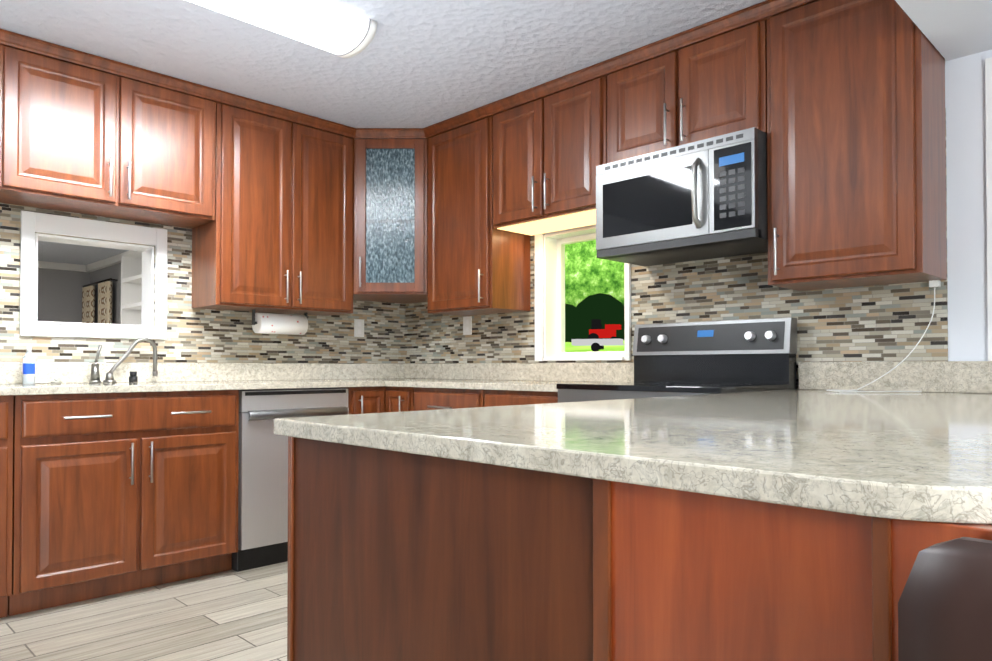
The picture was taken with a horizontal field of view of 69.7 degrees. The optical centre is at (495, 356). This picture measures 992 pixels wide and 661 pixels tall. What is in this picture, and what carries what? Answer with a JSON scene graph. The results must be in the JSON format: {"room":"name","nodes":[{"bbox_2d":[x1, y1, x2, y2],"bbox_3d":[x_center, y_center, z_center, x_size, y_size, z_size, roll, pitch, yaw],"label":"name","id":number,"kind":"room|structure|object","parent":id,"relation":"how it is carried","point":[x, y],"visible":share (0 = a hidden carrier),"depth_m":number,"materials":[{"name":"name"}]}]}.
{"room":"kitchen","nodes":[
{"label":"kitchen","id":0,"kind":"room"},
{"bbox_2d":[37,263,120,323],"bbox_3d":[-3.210,-0.175,2.557,0.004,2.420,6.990,-1,-1,45],"label":"wall","id":1,"kind":"structure","parent":0,"point":[59,295],"depth_m":3.60,"materials":[{"name":"grey paint"}]},
{"bbox_2d":[38,261,84,271],"bbox_3d":[-8.133,-1.271,7.582,0.069,0.089,6.720,-1,-1,45],"label":"crown molding","id":2,"kind":"structure","parent":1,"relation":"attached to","point":[41,264],"depth_m":9.74,"materials":[{"name":"white"}]},
{"bbox_2d":[82,278,117,286],"bbox_3d":[-5.321,-0.990,9.545,1.227,0.027,0.118,-1,-1,45],"label":"curtain rod","id":3,"kind":"object","parent":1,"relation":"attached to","point":[106,280],"visible":0.85,"depth_m":9.40,"materials":[{"name":"brown metal"}]},
{"bbox_2d":[82,285,94,322],"bbox_3d":[-5.593,0.068,9.761,0.400,2.070,0.060,-1,-1,45],"label":"curtain","id":4,"kind":"object","parent":3,"relation":"hanging from","point":[88,293],"depth_m":9.70,"materials":[{"name":"beige fabric"}]},
{"bbox_2d":[98,281,112,323],"bbox_3d":[-5.090,0.062,9.259,0.420,2.070,0.060,-1,-1,45],"label":"curtain","id":5,"kind":"object","parent":3,"relation":"hanging from","point":[105,290],"depth_m":9.19,"materials":[{"name":"beige fabric"}]},
{"bbox_2d":[85,253,120,271],"bbox_3d":[-3.256,-1.272,7.522,7.056,0.089,0.069,-1,-1,45],"label":"crown molding","id":6,"kind":"structure","parent":1,"relation":"attached to","point":[105,263],"depth_m":9.41,"materials":[{"name":"white wood"}]},
{"bbox_2d":[96,290,112,323],"bbox_3d":[-5.254,-0.270,9.546,0.650,1.300,0.011,-1,-1,45],"label":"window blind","id":7,"kind":"object","parent":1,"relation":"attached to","point":[97,308],"visible":0.14,"depth_m":9.74,"materials":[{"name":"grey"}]},
{"bbox_2d":[0,45,353,315],"bbox_3d":[-1.574,-0.806,3.731,0.366,1.075,1.780,-1,-1,45],"label":"upper cabinet","id":8,"kind":"object","parent":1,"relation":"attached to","point":[261,205],"visible":1,"depth_m":3.63,"materials":[{"name":"brown wood"}]},
{"bbox_2d":[252,309,307,334],"bbox_3d":[-1.237,-0.197,4.085,0.116,0.132,0.334,-1,-1,45],"label":"paper towel holder","id":9,"kind":"object","parent":8,"relation":"attached to","point":[267,323],"visible":1,"depth_m":4.03,"materials":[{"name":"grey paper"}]},
{"bbox_2d":[0,561,287,660],"bbox_3d":[-3.198,1.061,2.635,14.400,0.050,7.140,-1,-1,45],"label":"floor","id":10,"kind":"structure","parent":0,"point":[231,615],"depth_m":2.76,"materials":[{"name":"beige wood"}]},
{"bbox_2d":[0,395,19,617],"bbox_3d":[-2.338,0.594,2.774,0.610,0.888,0.662,-1,-1,45],"label":"base cabinet","id":11,"kind":"object","parent":10,"relation":"on","point":[9,404],"depth_m":2.80,"materials":[{"name":"brown wood"}]},
{"bbox_2d":[0,362,383,395],"bbox_3d":[-1.488,0.095,3.617,0.626,0.132,3.048,-1,-1,45],"label":"countertop","id":12,"kind":"structure","parent":11,"relation":"on","point":[74,378],"depth_m":3.67,"materials":[{"name":"stone"}]},
{"bbox_2d":[23,346,34,383],"bbox_3d":[-2.146,0.036,3.273,0.054,0.176,0.049,-1,-1,45],"label":"soap bottle","id":13,"kind":"object","parent":12,"relation":"on","point":[28,367],"visible":0.98,"depth_m":3.26,"materials":[{"name":"white plastic"}]},
{"bbox_2d":[51,377,61,383],"bbox_3d":[-2.060,0.110,3.334,0.043,0.030,0.044,-1,-1,45],"label":"stopper","id":14,"kind":"object","parent":12,"relation":"on","point":[55,381],"visible":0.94,"depth_m":3.33,"materials":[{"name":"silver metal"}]},
{"bbox_2d":[89,337,157,382],"bbox_3d":[-1.860,0.014,3.571,0.078,0.229,0.318,-1,-1,45],"label":"faucet","id":15,"kind":"object","parent":12,"relation":"on","point":[109,378],"visible":1,"depth_m":3.56,"materials":[{"name":"silver metal"}]},
{"bbox_2d":[20,390,238,613],"bbox_3d":[-1.779,0.602,3.334,0.610,0.888,0.922,-1,-1,45],"label":"base cabinet","id":16,"kind":"object","parent":10,"relation":"on","point":[104,494],"depth_m":3.08,"materials":[{"name":"brown wood"}]},
{"bbox_2d":[121,250,141,324],"bbox_3d":[-3.722,-0.043,7.793,1.310,2.300,0.318,-1,-1,45],"label":"built-in bookcase","id":17,"kind":"object","parent":10,"relation":"on","point":[131,278],"visible":0.04,"depth_m":8.17,"materials":[{"name":"white wood"}]},
{"bbox_2d":[232,388,348,571],"bbox_3d":[-1.221,0.611,3.871,0.640,0.884,0.615,-1,-1,45],"label":"dishwasher","id":18,"kind":"object","parent":10,"relation":"on","point":[263,500],"visible":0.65,"depth_m":3.55,"materials":[{"name":"grey metal"}]},
{"bbox_2d":[338,386,413,413],"bbox_3d":[-0.633,0.615,4.318,0.840,0.888,0.840,-1,-1,45],"label":"base cabinet","id":19,"kind":"object","parent":10,"relation":"on","point":[379,399],"visible":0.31,"depth_m":3.97,"materials":[{"name":"brown wood"}]},
{"bbox_2d":[384,363,633,391],"bbox_3d":[0.054,0.098,3.788,1.306,0.132,0.626,-1,-1,45],"label":"countertop","id":20,"kind":"structure","parent":19,"relation":"on","point":[543,377],"depth_m":3.95,"materials":[{"name":"stone"}]},
{"bbox_2d":[414,387,557,410],"bbox_3d":[0.122,0.607,3.702,1.090,0.888,0.646,-1,-1,45],"label":"base cabinet","id":21,"kind":"object","parent":10,"relation":"on","point":[434,398],"visible":0.08,"depth_m":3.54,"materials":[{"name":"brown wood"}]},
{"bbox_2d":[287,436,810,660],"bbox_3d":[0.062,0.580,1.254,0.714,0.876,0.559,-1,-1,45],"label":"base cabinet","id":22,"kind":"object","parent":10,"relation":"on","point":[397,556],"depth_m":0.89,"materials":[{"name":"brown wood"}]},
{"bbox_2d":[274,361,991,523],"bbox_3d":[0.837,0.077,1.756,1.130,0.144,2.395,-1,-1,45],"label":"countertop","id":23,"kind":"structure","parent":22,"relation":"on","point":[925,454],"depth_m":0.98,"materials":[{"name":"stone"}]},
{"bbox_2d":[826,280,940,391],"bbox_3d":[1.431,-0.076,2.659,0.342,0.411,0.264,-1,-1,45],"label":"cord","id":24,"kind":"object","parent":23,"relation":"on","point":[934,283],"visible":1,"depth_m":2.63,"materials":[{"name":"white plastic"}]},
{"bbox_2d":[556,317,796,402],"bbox_3d":[0.741,0.439,3.004,0.768,1.205,0.722,-1,-1,45],"label":"range","id":25,"kind":"object","parent":10,"relation":"on","point":[711,357],"visible":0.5,"depth_m":3.10,"materials":[{"name":"black metal"}]},
{"bbox_2d":[811,509,874,660],"bbox_3d":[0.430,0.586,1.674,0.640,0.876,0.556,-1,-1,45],"label":"peninsula panel","id":26,"kind":"object","parent":10,"relation":"on","point":[842,544],"depth_m":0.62,"materials":[{"name":"brown wood"}]},
{"bbox_2d":[875,517,938,660],"bbox_3d":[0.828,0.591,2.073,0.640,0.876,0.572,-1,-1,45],"label":"base cabinet","id":27,"kind":"object","parent":10,"relation":"on","point":[898,543],"depth_m":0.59,"materials":[{"name":"brown wood"}]},
{"bbox_2d":[898,537,991,660],"bbox_3d":[0.322,0.561,0.246,0.408,0.885,0.428,-1,-1,45],"label":"bar stool","id":28,"kind":"object","parent":10,"relation":"on","point":[945,607],"visible":1,"depth_m":0.47,"materials":[{"name":"black leather"}]},
{"bbox_2d":[939,522,990,542],"bbox_3d":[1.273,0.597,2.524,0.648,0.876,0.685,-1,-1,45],"label":"base cabinet","id":29,"kind":"object","parent":10,"relation":"on","point":[947,531],"depth_m":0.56,"materials":[{"name":"brown wood"}]},
{"bbox_2d":[0,0,765,264],"bbox_3d":[-3.198,-1.408,2.668,14.400,0.050,7.140,-1,-1,45],"label":"ceiling","id":30,"kind":"structure","parent":0,"point":[419,63],"depth_m":3.16,"materials":[{"name":"white paint"}]},
{"bbox_2d":[186,0,376,57],"bbox_3d":[-1.028,-1.337,2.605,0.308,0.090,1.220,-1,-1,45],"label":"ceiling light fixture","id":31,"kind":"object","parent":30,"relation":"attached to","point":[333,29],"visible":1,"depth_m":2.80,"materials":[{"name":"white plastic"}]},
{"bbox_2d":[545,49,991,360],"bbox_3d":[1.893,-0.175,2.513,7.000,2.420,0.140,-1,-1,45],"label":"wall","id":32,"kind":"structure","parent":0,"point":[965,94],"depth_m":2.60,"materials":[{"name":"white paint"}]},
{"bbox_2d":[353,139,427,303],"bbox_3d":[-0.635,-0.854,4.491,0.621,0.960,0.628,-1,-1,45],"label":"upper cabinet","id":33,"kind":"object","parent":32,"relation":"attached to","point":[390,220],"visible":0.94,"depth_m":4.26,"materials":[{"name":"brown wood"}]},
{"bbox_2d":[535,226,630,360],"bbox_3d":[0.500,-0.337,3.880,0.642,0.719,0.158,-1,-1,45],"label":"window","id":34,"kind":"structure","parent":32,"relation":"in","point":[554,295],"depth_m":4.03,"materials":[{"name":"white wood"}]},
{"bbox_2d":[404,108,947,392],"bbox_3d":[0.519,-0.372,3.783,3.250,1.072,0.008,-1,-1,45],"label":"wall tile","id":35,"kind":"structure","parent":32,"relation":"attached to","point":[883,323],"depth_m":3.20,"materials":[{"name":"tile"}]},
{"bbox_2d":[463,316,471,334],"bbox_3d":[-0.179,-0.197,4.469,0.075,0.115,0.006,-1,-1,45],"label":"electrical outlet plate","id":36,"kind":"object","parent":35,"relation":"attached to","point":[467,321],"depth_m":4.46,"materials":[{"name":"white plastic"}]},
{"bbox_2d":[428,0,946,315],"bbox_3d":[0.608,-0.810,3.434,2.623,1.075,0.366,-1,-1,45],"label":"upper cabinet","id":37,"kind":"object","parent":32,"relation":"attached to","point":[841,103],"visible":0.96,"depth_m":2.76,"materials":[{"name":"brown wood"}]},
{"bbox_2d":[0,0,817,138],"bbox_3d":[-0.461,-1.353,2.813,3.248,0.050,2.144,-1,-1,45],"label":"crown molding","id":38,"kind":"structure","parent":37,"relation":"attached to","point":[763,11],"depth_m":3.39,"materials":[{"name":"brown wood"}]},
{"bbox_2d":[497,209,595,235],"bbox_3d":[0.358,-0.701,3.718,0.715,0.005,0.275,-1,-1,45],"label":"under-cabinet light","id":39,"kind":"object","parent":37,"relation":"attached to","point":[569,221],"visible":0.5,"depth_m":3.75,"materials":[{"name":"white plastic"}]},
{"bbox_2d":[596,127,767,265],"bbox_3d":[0.850,-0.668,3.125,0.755,0.422,0.454,-1,-1,45],"label":"over-the-range microwave","id":40,"kind":"object","parent":37,"relation":"attached to","point":[704,199],"visible":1,"depth_m":2.96,"materials":[{"name":"grey metal"}]},
{"bbox_2d":[985,57,991,393],"bbox_3d":[1.785,-0.015,2.505,0.085,2.100,0.019,-1,-1,45],"label":"door frame","id":41,"kind":"structure","parent":32,"relation":"attached to","point":[988,71],"depth_m":2.53,"materials":[{"name":"white"}]},
{"bbox_2d":[895,0,991,60],"bbox_3d":[0.524,-1.291,-1.045,3.588,0.284,6.849,-1,-1,45],"label":"ceiling","id":42,"kind":"structure","parent":0,"point":[952,29],"depth_m":2.35,"materials":[{"name":"white paint"}]},
{"bbox_3d":[-3.156,-0.175,2.510,0.140,2.420,7.000,-1,-1,45],"label":"wall","id":43,"kind":"structure","parent":0,"visible":0},
{"bbox_2d":[20,211,166,338],"bbox_3d":[-2.042,-0.388,3.613,0.173,0.585,0.660,-1,-1,45],"label":"window","id":44,"kind":"structure","parent":43,"relation":"in","point":[32,223],"depth_m":3.55,"materials":[{"name":"white wood"}]},
{"bbox_2d":[0,203,404,363],"bbox_3d":[-1.796,-0.372,3.769,0.008,1.072,3.300,-1,-1,45],"label":"wall tiles","id":45,"kind":"structure","parent":43,"relation":"attached to","point":[195,335],"depth_m":3.88,"materials":[{"name":"tile"}]},
{"bbox_2d":[354,319,363,336],"bbox_3d":[-0.895,-0.188,4.659,0.006,0.115,0.075,-1,-1,45],"label":"electrical outlet plate","id":46,"kind":"object","parent":45,"relation":"attached to","point":[359,327],"depth_m":4.65,"materials":[{"name":"white plastic"}]},
{"label":"outside","id":47,"kind":"structure","parent":0,"visible":0},
{"bbox_2d":[565,340,623,351],"bbox_3d":[11.948,0.116,13.993,85.000,3.350,29.400,-1,-1,45],"label":"lawn","id":48,"kind":"structure","parent":47,"point":[569,347],"depth_m":30.54,"materials":[{"name":"green plant"}]},
{"bbox_2d":[565,293,623,341],"bbox_3d":[5.504,-1.965,36.942,12.900,2.730,2.796,-1,-1,45],"label":"bushes","id":49,"kind":"object","parent":48,"relation":"on","point":[605,309],"visible":0.23,"depth_m":36.18,"materials":[{"name":"green plant"}]},
{"bbox_2d":[572,339,623,351],"bbox_3d":[4.275,-0.463,28.959,2.518,0.527,1.698,-1,-1,45],"label":"trailer","id":50,"kind":"object","parent":48,"relation":"on","point":[597,344],"visible":0.83,"depth_m":28.64,"materials":[{"name":"white metal"}]},
{"bbox_2d":[588,319,620,338],"bbox_3d":[5.023,-1.159,32.829,1.402,1.148,1.020,0,-1,20],"label":"mower","id":51,"kind":"object","parent":50,"relation":"on","point":[596,331],"visible":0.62,"depth_m":32.51,"materials":[{"name":"red metal"}]},
{"bbox_2d":[565,240,623,306],"bbox_3d":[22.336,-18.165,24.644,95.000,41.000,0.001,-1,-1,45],"label":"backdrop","id":52,"kind":"structure","parent":47,"point":[588,272],"depth_m":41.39,"materials":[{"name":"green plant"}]}
]}

